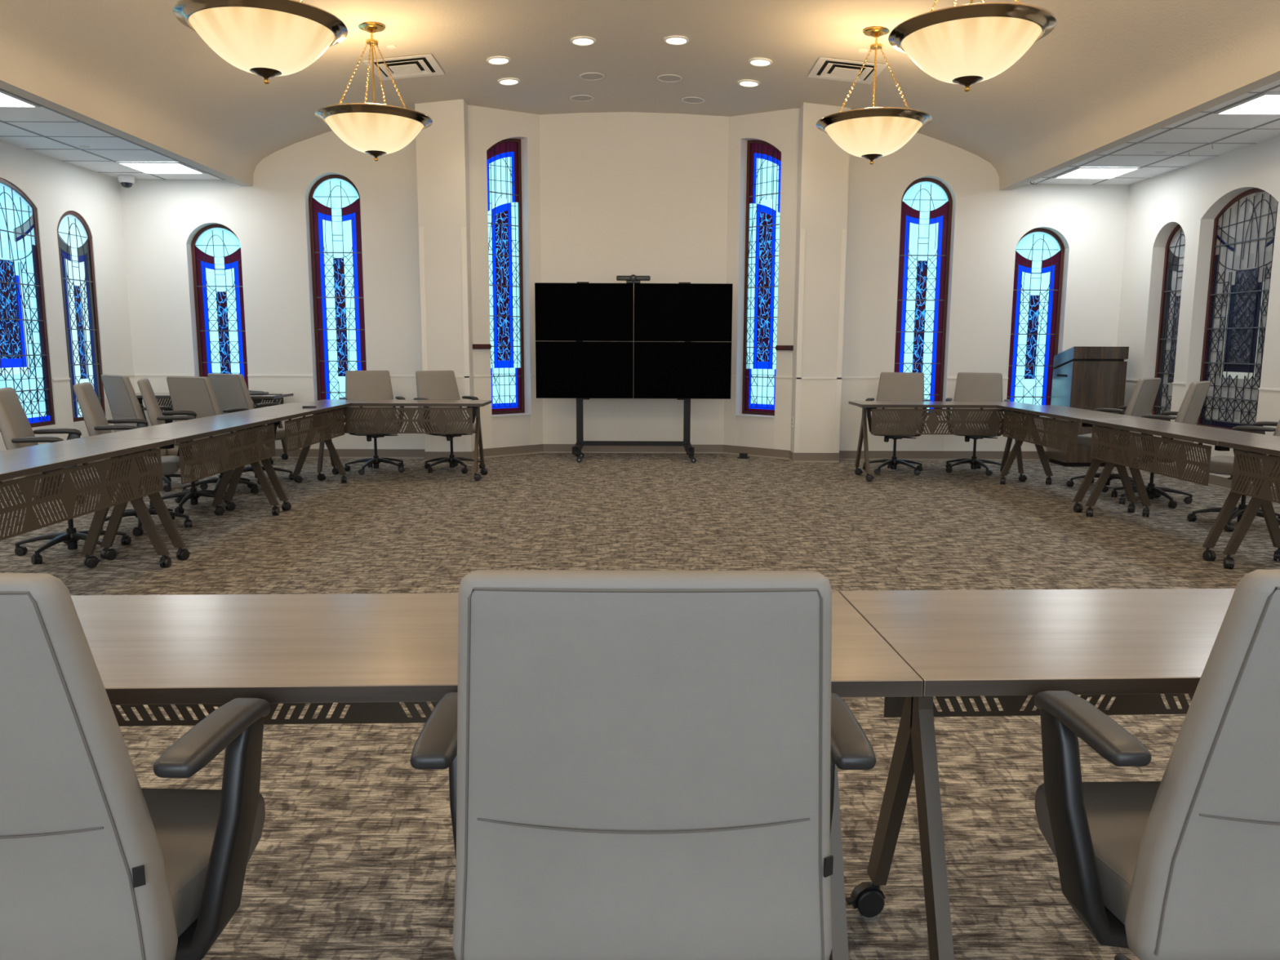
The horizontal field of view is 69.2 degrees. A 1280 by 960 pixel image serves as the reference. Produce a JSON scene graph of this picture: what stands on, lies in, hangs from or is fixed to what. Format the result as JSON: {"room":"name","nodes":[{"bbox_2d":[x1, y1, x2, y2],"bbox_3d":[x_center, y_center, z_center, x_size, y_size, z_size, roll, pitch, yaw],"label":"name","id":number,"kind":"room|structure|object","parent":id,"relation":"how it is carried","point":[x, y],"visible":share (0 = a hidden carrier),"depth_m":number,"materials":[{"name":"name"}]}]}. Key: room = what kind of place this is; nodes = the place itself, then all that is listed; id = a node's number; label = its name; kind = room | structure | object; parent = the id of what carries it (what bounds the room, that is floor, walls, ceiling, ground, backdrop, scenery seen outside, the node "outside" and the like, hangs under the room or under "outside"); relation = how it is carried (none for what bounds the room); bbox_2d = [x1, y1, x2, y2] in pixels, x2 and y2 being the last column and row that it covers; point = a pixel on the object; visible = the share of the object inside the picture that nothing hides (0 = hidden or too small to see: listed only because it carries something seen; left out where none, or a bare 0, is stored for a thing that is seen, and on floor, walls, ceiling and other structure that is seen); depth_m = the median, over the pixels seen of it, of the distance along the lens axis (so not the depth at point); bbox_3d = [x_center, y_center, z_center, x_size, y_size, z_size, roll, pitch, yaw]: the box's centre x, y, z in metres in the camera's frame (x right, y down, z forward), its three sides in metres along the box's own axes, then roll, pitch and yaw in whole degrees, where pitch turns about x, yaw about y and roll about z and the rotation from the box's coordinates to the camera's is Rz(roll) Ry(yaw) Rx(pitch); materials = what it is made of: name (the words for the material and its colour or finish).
{"room":"conference room","nodes":[
{"label":"conference room","id":0,"kind":"room"},
{"bbox_2d":[0,140,133,451],"bbox_3d":[-5.741,-1.281,3.312,0.240,4.100,14.000,0,8,0],"label":"wall","id":1,"kind":"structure","parent":0,"point":[55,187],"depth_m":9.33,"materials":[{"name":"paint"}]},
{"bbox_2d":[0,177,55,427],"bbox_3d":[-5.702,-1.567,8.323,0.070,2.230,1.060,0,8,0],"label":"window","id":2,"kind":"structure","parent":1,"relation":"in","point":[24,357],"depth_m":8.56,"materials":[{"name":"blue glass"}]},
{"bbox_2d":[2,461,94,488],"bbox_3d":[-5.618,0.696,3.599,0.022,0.105,14.000,0,8,0],"label":"baseboard","id":3,"kind":"structure","parent":1,"relation":"attached to","point":[91,461],"depth_m":8.36,"materials":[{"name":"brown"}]},
{"bbox_2d":[57,210,106,422],"bbox_3d":[-5.709,-1.655,9.421,0.070,2.090,0.600,0,8,0],"label":"window","id":4,"kind":"structure","parent":1,"relation":"in","point":[73,233],"depth_m":9.42,"materials":[{"name":"blue glass"}]},
{"bbox_2d":[52,374,135,439],"bbox_3d":[-5.623,0.234,3.532,0.016,0.839,14.000,0,8,0],"label":"trim","id":5,"kind":"structure","parent":1,"relation":"attached to","point":[61,387],"depth_m":9.13,"materials":[{"name":"white paint"}]},
{"bbox_2d":[0,88,225,180],"bbox_3d":[-5.003,-2.286,3.171,1.427,0.045,14.200,0,8,0],"label":"ceiling","id":6,"kind":"structure","parent":0,"point":[43,130],"depth_m":8.27,"materials":[{"name":"white tile"}]},
{"bbox_2d":[0,89,39,107],"bbox_3d":[-4.821,-2.768,6.695,0.620,0.013,0.580,0,8,0],"label":"ceiling light panel","id":7,"kind":"object","parent":6,"relation":"attached to","point":[6,100],"visible":1,"depth_m":6.86,"materials":[{"name":"white plastic"}]},
{"bbox_2d":[0,93,31,106],"bbox_3d":[-4.821,-2.771,6.694,0.570,0.006,0.530,0,8,0],"label":"diffuser","id":8,"kind":"object","parent":7,"relation":"attached to","point":[6,99],"depth_m":6.83,"materials":[{"name":"white plastic"}]},
{"bbox_2d":[117,174,134,187],"bbox_3d":[-5.483,-3.181,9.909,0.160,0.120,0.160,0,8,0],"label":"security camera","id":9,"kind":"object","parent":6,"relation":"attached to","point":[126,181],"visible":1,"depth_m":9.86,"materials":[{"name":"white plastic"}]},
{"bbox_2d":[115,161,205,173],"bbox_3d":[-4.840,-3.159,9.396,0.620,0.013,0.580,0,8,0],"label":"ceiling light panel","id":10,"kind":"object","parent":6,"relation":"attached to","point":[147,167],"visible":1,"depth_m":9.38,"materials":[{"name":"white plastic"}]},
{"bbox_2d":[122,163,199,173],"bbox_3d":[-4.840,-3.163,9.396,0.570,0.006,0.530,0,8,0],"label":"diffuser","id":11,"kind":"object","parent":10,"relation":"attached to","point":[142,167],"depth_m":9.39,"materials":[{"name":"white plastic"}]},
{"bbox_2d":[120,130,422,448],"bbox_3d":[-3.919,-2.297,10.381,3.500,4.100,0.260,0,8,0],"label":"wall","id":12,"kind":"structure","parent":0,"point":[269,218],"depth_m":10.23,"materials":[{"name":"paint"}]},
{"bbox_2d":[191,223,248,390],"bbox_3d":[-4.693,-1.804,10.463,0.595,2.095,0.070,0,8,0],"label":"window","id":13,"kind":"structure","parent":12,"relation":"in","point":[215,249],"depth_m":10.42,"materials":[{"name":"blue glass"}]},
{"bbox_2d":[133,374,424,448],"bbox_3d":[-4.032,-0.764,10.467,3.285,0.839,0.016,0,8,0],"label":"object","id":14,"kind":"structure","parent":12,"relation":"attached to","point":[301,386],"depth_m":10.44,"materials":[{"name":"white"}]},
{"bbox_2d":[308,174,366,413],"bbox_3d":[-3.365,-2.065,10.434,0.600,2.630,0.070,0,8,0],"label":"window","id":15,"kind":"structure","parent":12,"relation":"in","point":[334,200],"depth_m":10.39,"materials":[{"name":"blue glass"}]},
{"bbox_2d":[143,444,1049,462],"bbox_3d":[-0.163,-0.316,10.744,11.030,0.105,0.862,0,8,0],"label":"baseboard","id":16,"kind":"structure","parent":12,"relation":"attached to","point":[313,453],"depth_m":10.58,"materials":[{"name":"brown"}]},
{"bbox_2d":[414,99,475,451],"bbox_3d":[-2.126,-2.276,10.286,0.515,4.100,0.500,0,8,0],"label":"wall","id":17,"kind":"structure","parent":0,"point":[442,147],"depth_m":9.97,"materials":[{"name":"paint"}]},
{"bbox_2d":[424,376,470,451],"bbox_3d":[-2.131,-0.725,10.254,0.515,0.839,0.016,0,8,0],"label":"trim","id":18,"kind":"structure","parent":17,"relation":"attached to","point":[437,443],"depth_m":10.30,"materials":[{"name":"white paint"}]},
{"bbox_2d":[418,226,846,452],"bbox_3d":[-0.080,-1.511,10.152,4.605,2.420,0.012,0,8,0],"label":"trim","id":19,"kind":"structure","parent":17,"relation":"attached to","point":[802,231],"depth_m":10.12,"materials":[{"name":"white"}]},
{"bbox_2d":[467,105,541,448],"bbox_3d":[-1.592,-2.328,10.662,0.940,4.100,0.240,-7,11,-40],"label":"wall","id":20,"kind":"structure","parent":0,"point":[486,126],"depth_m":10.51,"materials":[{"name":"paint"}]},
{"bbox_2d":[472,344,491,349],"bbox_3d":[-1.776,-1.501,10.441,0.225,0.055,0.034,-7,11,-40],"label":"trim","id":21,"kind":"structure","parent":20,"relation":"attached to","point":[474,346],"depth_m":10.43,"materials":[{"name":"red wood"}]},
{"bbox_2d":[486,138,524,414],"bbox_3d":[-1.598,-2.331,10.716,0.540,3.140,0.070,-7,11,-40],"label":"window","id":22,"kind":"structure","parent":20,"relation":"in","point":[504,161],"depth_m":10.73,"materials":[{"name":"blue glass"}]},
{"bbox_2d":[473,374,542,448],"bbox_3d":[-1.517,-0.800,10.789,0.940,0.839,0.016,-7,11,-40],"label":"trim","id":23,"kind":"structure","parent":20,"relation":"attached to","point":[482,384],"depth_m":10.64,"materials":[{"name":"white paint"}]},
{"bbox_2d":[492,413,531,416],"bbox_3d":[-1.529,-0.763,10.855,0.535,0.012,0.140,-7,11,-40],"label":"trim","id":24,"kind":"structure","parent":20,"relation":"attached to","point":[515,414],"depth_m":10.85,"materials":[{"name":"white paint"}]},
{"bbox_2d":[539,111,728,342],"bbox_3d":[-0.073,-2.369,10.984,2.170,4.100,0.200,0,8,0],"label":"wall","id":25,"kind":"structure","parent":0,"point":[623,193],"depth_m":10.75,"materials":[{"name":"paint"}]},
{"bbox_2d":[542,398,724,444],"bbox_3d":[-0.079,-0.839,11.100,2.170,0.839,0.016,0,8,0],"label":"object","id":26,"kind":"structure","parent":25,"relation":"attached to","point":[604,419],"depth_m":11.12,"materials":[{"name":"white paint"}]},
{"bbox_2d":[0,453,1279,959],"bbox_3d":[-0.033,0.743,4.149,14.500,0.100,15.400,0,8,0],"label":"floor","id":27,"kind":"structure","parent":0,"point":[353,858],"depth_m":5.26,"materials":[{"name":"carpet"}]},
{"bbox_2d":[0,386,131,564],"bbox_3d":[-3.509,-0.049,5.639,0.650,1.013,0.662,-3,9,-22],"label":"chair","id":28,"kind":"object","parent":27,"relation":"on","point":[16,431],"visible":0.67,"depth_m":5.54,"materials":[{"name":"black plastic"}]},
{"bbox_2d":[0,438,174,568],"bbox_3d":[-2.949,0.247,4.558,0.560,0.740,1.661,0,8,0],"label":"table","id":29,"kind":"object","parent":27,"relation":"on","point":[42,458],"visible":0.99,"depth_m":4.61,"materials":[{"name":"brown wood"}]},
{"bbox_2d":[72,382,191,536],"bbox_3d":[-3.489,-0.165,6.434,0.656,1.013,0.640,-3,9,-22],"label":"chair","id":30,"kind":"object","parent":27,"relation":"on","point":[96,423],"visible":0.47,"depth_m":6.30,"materials":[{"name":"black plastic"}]},
{"bbox_2d":[0,573,271,959],"bbox_3d":[-0.889,0.572,1.421,0.634,1.013,0.616,0,8,2],"label":"chair","id":31,"kind":"object","parent":27,"relation":"on","point":[95,864],"visible":1,"depth_m":1.20,"materials":[{"name":"grey leather"}]},
{"bbox_2d":[101,374,199,492],"bbox_3d":[-4.333,-0.428,8.229,0.662,1.013,0.646,7,10,37],"label":"chair","id":32,"kind":"object","parent":27,"relation":"on","point":[122,400],"visible":0.34,"depth_m":7.98,"materials":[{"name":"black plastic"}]},
{"bbox_2d":[79,416,283,559],"bbox_3d":[-2.961,0.008,6.210,0.560,0.740,1.661,0,8,0],"label":"table","id":33,"kind":"object","parent":27,"relation":"on","point":[187,430],"visible":0.98,"depth_m":5.96,"materials":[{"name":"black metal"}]},
{"bbox_2d":[137,377,231,513],"bbox_3d":[-3.541,-0.281,7.238,0.601,1.013,0.632,-3,9,-24],"label":"chair","id":34,"kind":"object","parent":27,"relation":"on","point":[155,415],"visible":0.52,"depth_m":7.06,"materials":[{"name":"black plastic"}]},
{"bbox_2d":[166,376,258,493],"bbox_3d":[-3.625,-0.391,7.991,0.650,1.013,0.668,3,9,21],"label":"chair","id":35,"kind":"object","parent":27,"relation":"on","point":[196,394],"visible":0.52,"depth_m":7.68,"materials":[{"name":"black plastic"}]},
{"bbox_2d":[135,392,293,464],"bbox_3d":[-4.693,-0.564,10.112,1.661,0.740,0.560,0,8,0],"label":"table","id":36,"kind":"object","parent":27,"relation":"on","point":[256,399],"visible":0.23,"depth_m":10.18,"materials":[{"name":"black metal"}]},
{"bbox_2d":[248,390,268,395],"bbox_3d":[-4.200,-0.943,9.989,0.340,0.050,0.240,-1,8,-9],"label":"tablet case","id":37,"kind":"object","parent":36,"relation":"on","point":[251,392],"visible":0.52,"depth_m":9.91,"materials":[{"name":"black plastic"}]},
{"bbox_2d":[207,373,295,484],"bbox_3d":[-3.629,-0.497,8.728,0.642,1.013,0.648,5,9,27],"label":"chair","id":38,"kind":"object","parent":27,"relation":"on","point":[230,390],"visible":0.31,"depth_m":8.44,"materials":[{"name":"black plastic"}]},
{"bbox_2d":[211,403,350,511],"bbox_3d":[-2.972,-0.231,7.863,0.560,0.740,1.661,0,8,0],"label":"table","id":39,"kind":"object","parent":27,"relation":"on","point":[289,411],"visible":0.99,"depth_m":7.65,"materials":[{"name":"brown wood"}]},
{"bbox_2d":[302,405,316,408],"bbox_3d":[-2.837,-0.627,7.963,0.110,0.016,0.042,-1,8,-6],"label":"remote control","id":40,"kind":"object","parent":39,"relation":"on","point":[303,406],"visible":1,"depth_m":7.94,"materials":[{"name":"black plastic"}]},
{"bbox_2d":[338,370,405,475],"bbox_3d":[-2.711,-0.600,9.461,0.632,1.013,0.601,-4,9,-26],"label":"chair","id":41,"kind":"object","parent":27,"relation":"on","point":[359,384],"visible":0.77,"depth_m":9.54,"materials":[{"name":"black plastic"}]},
{"bbox_2d":[304,399,491,481],"bbox_3d":[-2.300,-0.389,8.973,1.661,0.740,0.560,0,8,0],"label":"table","id":42,"kind":"object","parent":27,"relation":"on","point":[379,420],"visible":0.9,"depth_m":8.70,"materials":[{"name":"brown wood"}]},
{"bbox_2d":[413,370,484,473],"bbox_3d":[-1.931,-0.605,9.520,0.642,1.013,0.664,-7,11,-42],"label":"chair","id":43,"kind":"object","parent":27,"relation":"on","point":[430,384],"visible":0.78,"depth_m":9.58,"materials":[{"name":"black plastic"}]},
{"bbox_2d":[71,591,923,959],"bbox_3d":[-0.419,0.654,1.816,1.744,0.740,0.560,0,8,-2],"label":"table","id":44,"kind":"object","parent":27,"relation":"on","point":[371,654],"visible":0.28,"depth_m":1.69,"materials":[{"name":"brown wood"}]},
{"bbox_2d":[534,281,733,462],"bbox_3d":[-0.072,-1.199,10.335,2.170,1.970,0.520,0,8,0],"label":"video wall display","id":45,"kind":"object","parent":27,"relation":"on","point":[591,342],"depth_m":10.26,"materials":[{"name":"black"}]},
{"bbox_2d":[616,274,650,283],"bbox_3d":[-0.073,-2.199,10.146,0.370,0.090,0.087,0,8,0],"label":"camera","id":46,"kind":"object","parent":45,"relation":"on","point":[633,278],"visible":1,"depth_m":10.13,"materials":[{"name":"black plastic"}]},
{"bbox_2d":[409,569,875,959],"bbox_3d":[-0.001,0.569,1.464,0.643,1.013,0.659,0,8,0],"label":"chair","id":47,"kind":"object","parent":27,"relation":"on","point":[641,764],"visible":1,"depth_m":1.18,"materials":[{"name":"grey leather"}]},
{"bbox_2d":[737,453,749,458],"bbox_3d":[1.192,-0.281,10.698,0.120,0.060,0.080,5,9,28],"label":"cable box","id":48,"kind":"object","parent":27,"relation":"on","point":[742,455],"visible":1,"depth_m":10.67,"materials":[{"name":"black plastic"}]},
{"bbox_2d":[862,372,930,475],"bbox_3d":[2.623,-0.587,9.523,0.641,1.013,0.643,4,9,23],"label":"chair","id":49,"kind":"object","parent":27,"relation":"on","point":[892,386],"visible":0.67,"depth_m":9.62,"materials":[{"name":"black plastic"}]},
{"bbox_2d":[848,400,1033,481],"bbox_3d":[2.920,-0.383,9.077,1.661,0.740,0.560,0,8,0],"label":"table","id":50,"kind":"object","parent":27,"relation":"on","point":[932,422],"visible":0.85,"depth_m":8.80,"materials":[{"name":"brown wood"}]},
{"bbox_2d":[945,372,1010,475],"bbox_3d":[3.467,-0.591,9.576,0.662,1.013,0.650,3,9,21],"label":"chair","id":51,"kind":"object","parent":27,"relation":"on","point":[970,386],"visible":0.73,"depth_m":9.68,"materials":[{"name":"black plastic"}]},
{"bbox_2d":[839,588,1235,959],"bbox_3d":[1.284,0.652,1.882,1.661,0.740,0.560,0,8,-2],"label":"table","id":52,"kind":"object","parent":27,"relation":"on","point":[1134,646],"visible":0.85,"depth_m":1.79,"materials":[{"name":"brown wood"}]},
{"bbox_2d":[996,404,1149,512],"bbox_3d":[3.647,-0.221,7.976,0.560,0.740,1.661,0,8,0],"label":"table","id":53,"kind":"object","parent":27,"relation":"on","point":[1029,428],"visible":0.99,"depth_m":7.77,"materials":[{"name":"brown wood"}]},
{"bbox_2d":[1047,346,1128,466],"bbox_3d":[4.899,-0.813,10.180,0.589,1.290,0.464,0,8,0],"label":"lectern","id":54,"kind":"object","parent":27,"relation":"on","point":[1091,378],"visible":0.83,"depth_m":9.94,"materials":[{"name":"brown wood"}]},
{"bbox_2d":[1066,377,1161,492],"bbox_3d":[4.319,-0.426,8.458,0.650,1.013,0.628,-7,11,-42],"label":"chair","id":55,"kind":"object","parent":27,"relation":"on","point":[1142,400],"visible":0.46,"depth_m":8.25,"materials":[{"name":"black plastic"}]},
{"bbox_2d":[1033,569,1279,959],"bbox_3d":[0.936,0.569,1.492,0.642,1.013,0.664,0,8,-1],"label":"chair","id":56,"kind":"object","parent":27,"relation":"on","point":[1185,864],"visible":1,"depth_m":1.25,"materials":[{"name":"grey leather"}]},
{"bbox_2d":[1111,381,1210,508],"bbox_3d":[4.276,-0.317,7.705,0.665,1.013,0.642,8,11,43],"label":"chair","id":57,"kind":"object","parent":27,"relation":"on","point":[1191,406],"visible":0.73,"depth_m":7.50,"materials":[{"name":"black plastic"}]},
{"bbox_2d":[1082,418,1279,561],"bbox_3d":[3.666,0.018,6.328,0.560,0.740,1.661,0,8,0],"label":"table","id":58,"kind":"object","parent":27,"relation":"on","point":[1201,434],"visible":1,"depth_m":6.11,"materials":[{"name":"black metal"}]},
{"bbox_2d":[1186,419,1279,532],"bbox_3d":[4.359,-0.166,6.666,0.664,1.013,0.669,-8,11,-44],"label":"chair","id":59,"kind":"object","parent":27,"relation":"on","point":[1219,464],"visible":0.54,"depth_m":6.64,"materials":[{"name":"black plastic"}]},
{"bbox_2d":[1218,440,1279,568],"bbox_3d":[3.683,0.257,4.680,0.560,0.740,1.661,0,8,0],"label":"table","id":60,"kind":"object","parent":27,"relation":"on","point":[1270,476],"visible":1,"depth_m":5.26,"materials":[{"name":"brown wood"}]},
{"bbox_2d":[0,0,1279,190],"bbox_3d":[-0.091,-2.712,3.547,8.420,0.940,15.000,0,8,0],"label":"ceiling","id":61,"kind":"structure","parent":0,"point":[1109,74],"depth_m":7.75,"materials":[{"name":"paint"}]},
{"bbox_2d":[173,0,347,84],"bbox_3d":[-2.160,-2.809,5.298,0.927,1.049,0.927,3,9,15],"label":"pendant lamp","id":62,"kind":"object","parent":61,"relation":"hanging from","point":[267,39],"visible":1,"depth_m":5.12,"materials":[{"name":"beige glass"}]},
{"bbox_2d":[314,22,432,161],"bbox_3d":[-2.164,-3.135,7.544,0.927,1.049,0.927,1,8,2],"label":"pendant lamp","id":63,"kind":"object","parent":61,"relation":"hanging from","point":[376,130],"visible":1,"depth_m":7.37,"materials":[{"name":"beige glass"}]},
{"bbox_2d":[363,53,444,80],"bbox_3d":[-2.161,-3.798,8.549,0.607,0.066,0.610,0,8,0],"label":"ceiling vent","id":64,"kind":"object","parent":61,"relation":"in","point":[422,65],"visible":0.93,"depth_m":8.53,"materials":[{"name":"white metal"}]},
{"bbox_2d":[486,56,510,64],"bbox_3d":[-1.302,-3.858,8.543,0.215,0.025,0.215,1,8,5],"label":"recessed light","id":65,"kind":"object","parent":61,"relation":"in","point":[497,60],"visible":1,"depth_m":8.53,"materials":[{"name":"white plastic"}]},
{"bbox_2d":[497,78,519,84],"bbox_3d":[-1.304,-3.958,9.226,0.215,0.025,0.215,1,8,5],"label":"recessed light","id":66,"kind":"object","parent":61,"relation":"in","point":[504,81],"visible":1,"depth_m":9.22,"materials":[{"name":"white plastic"}]},
{"bbox_2d":[570,94,593,101],"bbox_3d":[-0.624,-4.098,9.961,0.250,0.009,0.250,-1,8,0],"label":"ceiling speaker","id":67,"kind":"object","parent":61,"relation":"attached to","point":[578,97],"visible":1,"depth_m":9.96,"materials":[{"name":"white plastic"}]},
{"bbox_2d":[570,36,595,45],"bbox_3d":[-0.497,-3.829,8.105,0.216,0.012,0.216,-1,8,0],"label":"recessed light","id":68,"kind":"object","parent":61,"relation":"in","point":[580,41],"visible":1,"depth_m":8.10,"materials":[{"name":"white plastic"}]},
{"bbox_2d":[579,72,604,79],"bbox_3d":[-0.474,-3.986,9.166,0.250,0.009,0.250,-1,8,0],"label":"ceiling speaker","id":69,"kind":"object","parent":61,"relation":"attached to","point":[586,76],"visible":1,"depth_m":9.15,"materials":[{"name":"white plastic"}]},
{"bbox_2d":[657,74,681,82],"bbox_3d":[0.292,-3.988,9.212,0.250,0.009,0.250,1,8,-1],"label":"ceiling speaker","id":70,"kind":"object","parent":61,"relation":"attached to","point":[664,77],"visible":1,"depth_m":9.20,"materials":[{"name":"white plastic"}]},
{"bbox_2d":[663,35,688,44],"bbox_3d":[0.317,-3.819,8.070,0.216,0.012,0.216,2,8,-1],"label":"recessed light","id":71,"kind":"object","parent":61,"relation":"in","point":[673,40],"visible":1,"depth_m":8.06,"materials":[{"name":"white plastic"}]},
{"bbox_2d":[681,96,704,103],"bbox_3d":[0.571,-4.089,9.991,0.249,0.021,0.249,1,8,5],"label":"ceiling speaker","id":72,"kind":"object","parent":61,"relation":"attached to","point":[691,100],"visible":1,"depth_m":9.98,"materials":[{"name":"white plastic"}]},
{"bbox_2d":[682,97,703,102],"bbox_3d":[0.571,-4.089,9.991,0.226,0.007,0.226,3,8,-1],"label":"grille","id":73,"kind":"object","parent":72,"relation":"attached to","point":[685,100],"depth_m":9.99,"materials":[{"name":"grey metal"}]},
{"bbox_2d":[737,80,759,87],"bbox_3d":[1.084,-3.948,9.246,0.215,0.025,0.215,1,8,5],"label":"recessed light","id":74,"kind":"object","parent":61,"relation":"in","point":[748,83],"visible":1,"depth_m":9.23,"materials":[{"name":"white plastic"}]},
{"bbox_2d":[748,57,772,66],"bbox_3d":[1.109,-3.846,8.550,0.215,0.025,0.215,1,8,5],"label":"recessed light","id":75,"kind":"object","parent":61,"relation":"in","point":[757,61],"visible":1,"depth_m":8.54,"materials":[{"name":"white plastic"}]},
{"bbox_2d":[807,57,887,84],"bbox_3d":[1.908,-3.789,8.599,0.607,0.066,0.610,0,8,0],"label":"ceiling vent","id":76,"kind":"object","parent":61,"relation":"in","point":[829,68],"visible":0.95,"depth_m":8.57,"materials":[{"name":"white metal"}]},
{"bbox_2d":[815,26,932,164],"bbox_3d":[1.919,-3.128,7.604,0.927,1.049,0.927,-6,10,-35],"label":"pendant lamp","id":77,"kind":"object","parent":61,"relation":"hanging from","point":[873,133],"visible":1,"depth_m":7.43,"materials":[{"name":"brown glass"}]},
{"bbox_2d":[888,0,1057,92],"bbox_3d":[1.934,-2.810,5.406,0.927,1.049,0.927,-1,8,-8],"label":"pendant lamp","id":78,"kind":"object","parent":61,"relation":"hanging from","point":[966,45],"visible":1,"depth_m":5.21,"materials":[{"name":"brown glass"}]},
{"bbox_2d":[726,107,799,448],"bbox_3d":[1.449,-2.319,10.684,0.940,4.100,0.240,7,11,40],"label":"wall","id":79,"kind":"structure","parent":0,"point":[779,128],"depth_m":10.55,"materials":[{"name":"paint"}]},
{"bbox_2d":[734,413,774,417],"bbox_3d":[1.375,-0.754,10.876,0.535,0.012,0.140,7,11,40],"label":"trim","id":80,"kind":"structure","parent":79,"relation":"attached to","point":[744,415],"depth_m":10.88,"materials":[{"name":"white paint"}]},
{"bbox_2d":[723,375,792,450],"bbox_3d":[1.363,-0.791,10.810,0.940,0.839,0.016,7,11,40],"label":"trim","id":81,"kind":"structure","parent":79,"relation":"attached to","point":[783,398],"depth_m":10.63,"materials":[{"name":"white paint"}]},
{"bbox_2d":[742,140,781,415],"bbox_3d":[1.455,-2.322,10.738,0.540,3.140,0.070,7,11,40],"label":"window","id":82,"kind":"structure","parent":79,"relation":"in","point":[763,158],"depth_m":10.75,"materials":[{"name":"blue glass"}]},
{"bbox_2d":[775,345,793,350],"bbox_3d":[1.629,-1.491,10.467,0.220,0.055,0.034,7,11,40],"label":"trim","id":83,"kind":"structure","parent":79,"relation":"attached to","point":[777,347],"depth_m":10.45,"materials":[{"name":"red wood"}]},
{"bbox_2d":[790,102,851,452],"bbox_3d":[1.974,-2.264,10.316,0.505,4.100,0.500,0,8,0],"label":"wall","id":84,"kind":"structure","parent":0,"point":[823,171],"depth_m":10.02,"materials":[{"name":"paint"}]},
{"bbox_2d":[793,377,841,453],"bbox_3d":[1.969,-0.713,10.284,0.505,0.839,0.016,0,8,0],"label":"trim","id":85,"kind":"structure","parent":84,"relation":"attached to","point":[818,395],"depth_m":10.28,"materials":[{"name":"white paint"}]},
{"bbox_2d":[841,133,1128,451],"bbox_3d":[3.695,-2.274,10.437,3.330,4.100,0.260,0,8,0],"label":"wall","id":86,"kind":"structure","parent":0,"point":[988,223],"depth_m":10.28,"materials":[{"name":"paint"}]},
{"bbox_2d":[893,177,952,415],"bbox_3d":[3.164,-2.046,10.482,0.600,2.630,0.070,0,8,0],"label":"window","id":87,"kind":"structure","parent":86,"relation":"in","point":[926,203],"depth_m":10.44,"materials":[{"name":"blue glass"}]},
{"bbox_2d":[839,377,1008,451],"bbox_3d":[3.788,-0.740,10.525,3.135,0.839,0.016,0,8,0],"label":"trim","id":88,"kind":"structure","parent":86,"relation":"attached to","point":[853,388],"depth_m":10.53,"materials":[{"name":"white paint"}]},
{"bbox_2d":[1006,227,1064,416],"bbox_3d":[4.450,-1.777,10.530,0.595,2.095,0.070,0,8,0],"label":"window","id":89,"kind":"structure","parent":86,"relation":"in","point":[1039,259],"depth_m":10.50,"materials":[{"name":"blue glass"}]},
{"bbox_2d":[1027,79,1279,184],"bbox_3d":[4.812,-2.256,3.243,1.403,0.045,14.200,0,8,0],"label":"ceiling","id":90,"kind":"structure","parent":0,"point":[1197,133],"depth_m":8.12,"materials":[{"name":"white tile"}]},
{"bbox_2d":[1053,167,1141,178],"bbox_3d":[4.650,-3.131,9.466,0.620,0.013,0.580,0,8,0],"label":"ceiling light panel","id":91,"kind":"object","parent":90,"relation":"attached to","point":[1079,172],"visible":1,"depth_m":9.45,"materials":[{"name":"white plastic"}]},
{"bbox_2d":[1057,168,1134,177],"bbox_3d":[4.650,-3.134,9.466,0.570,0.006,0.530,0,8,0],"label":"diffuser","id":92,"kind":"object","parent":91,"relation":"attached to","point":[1075,173],"depth_m":9.49,"materials":[{"name":"white plastic"}]},
{"bbox_2d":[1213,92,1279,115],"bbox_3d":[4.669,-2.739,6.764,0.620,0.013,0.580,0,8,0],"label":"ceiling light panel","id":93,"kind":"object","parent":90,"relation":"attached to","point":[1266,103],"visible":1,"depth_m":6.86,"materials":[{"name":"white plastic"}]},
{"bbox_2d":[1222,95,1279,113],"bbox_3d":[4.669,-2.743,6.764,0.570,0.006,0.530,0,8,0],"label":"diffuser","id":94,"kind":"object","parent":93,"relation":"attached to","point":[1258,104],"depth_m":6.83,"materials":[{"name":"white plastic"}]},
{"bbox_2d":[1116,135,1279,477],"bbox_3d":[5.529,-1.247,3.394,0.240,4.100,14.000,0,8,0],"label":"wall","id":95,"kind":"structure","parent":0,"point":[1191,197],"depth_m":9.10,"materials":[{"name":"paint"}]},
{"bbox_2d":[1151,224,1185,419],"bbox_3d":[5.530,-1.601,9.537,0.070,2.040,0.580,0,8,0],"label":"window","id":96,"kind":"structure","parent":95,"relation":"in","point":[1175,247],"depth_m":9.66,"materials":[{"name":"grey glass"}]},
{"bbox_2d":[1124,457,1277,500],"bbox_3d":[5.390,0.729,3.679,0.022,0.105,14.000,0,8,0],"label":"baseboard","id":97,"kind":"structure","parent":95,"relation":"attached to","point":[1219,482],"depth_m":8.62,"materials":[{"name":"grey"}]},
{"bbox_2d":[1124,378,1279,488],"bbox_3d":[5.399,0.267,3.612,0.016,0.839,14.000,0,8,0],"label":"trim","id":98,"kind":"structure","parent":95,"relation":"attached to","point":[1268,399],"depth_m":8.03,"materials":[{"name":"white"}]},
{"bbox_2d":[1196,187,1278,432],"bbox_3d":[5.538,-1.530,8.486,0.070,2.200,1.080,0,8,0],"label":"window","id":99,"kind":"structure","parent":95,"relation":"in","point":[1243,237],"depth_m":8.56,"materials":[{"name":"grey glass"}]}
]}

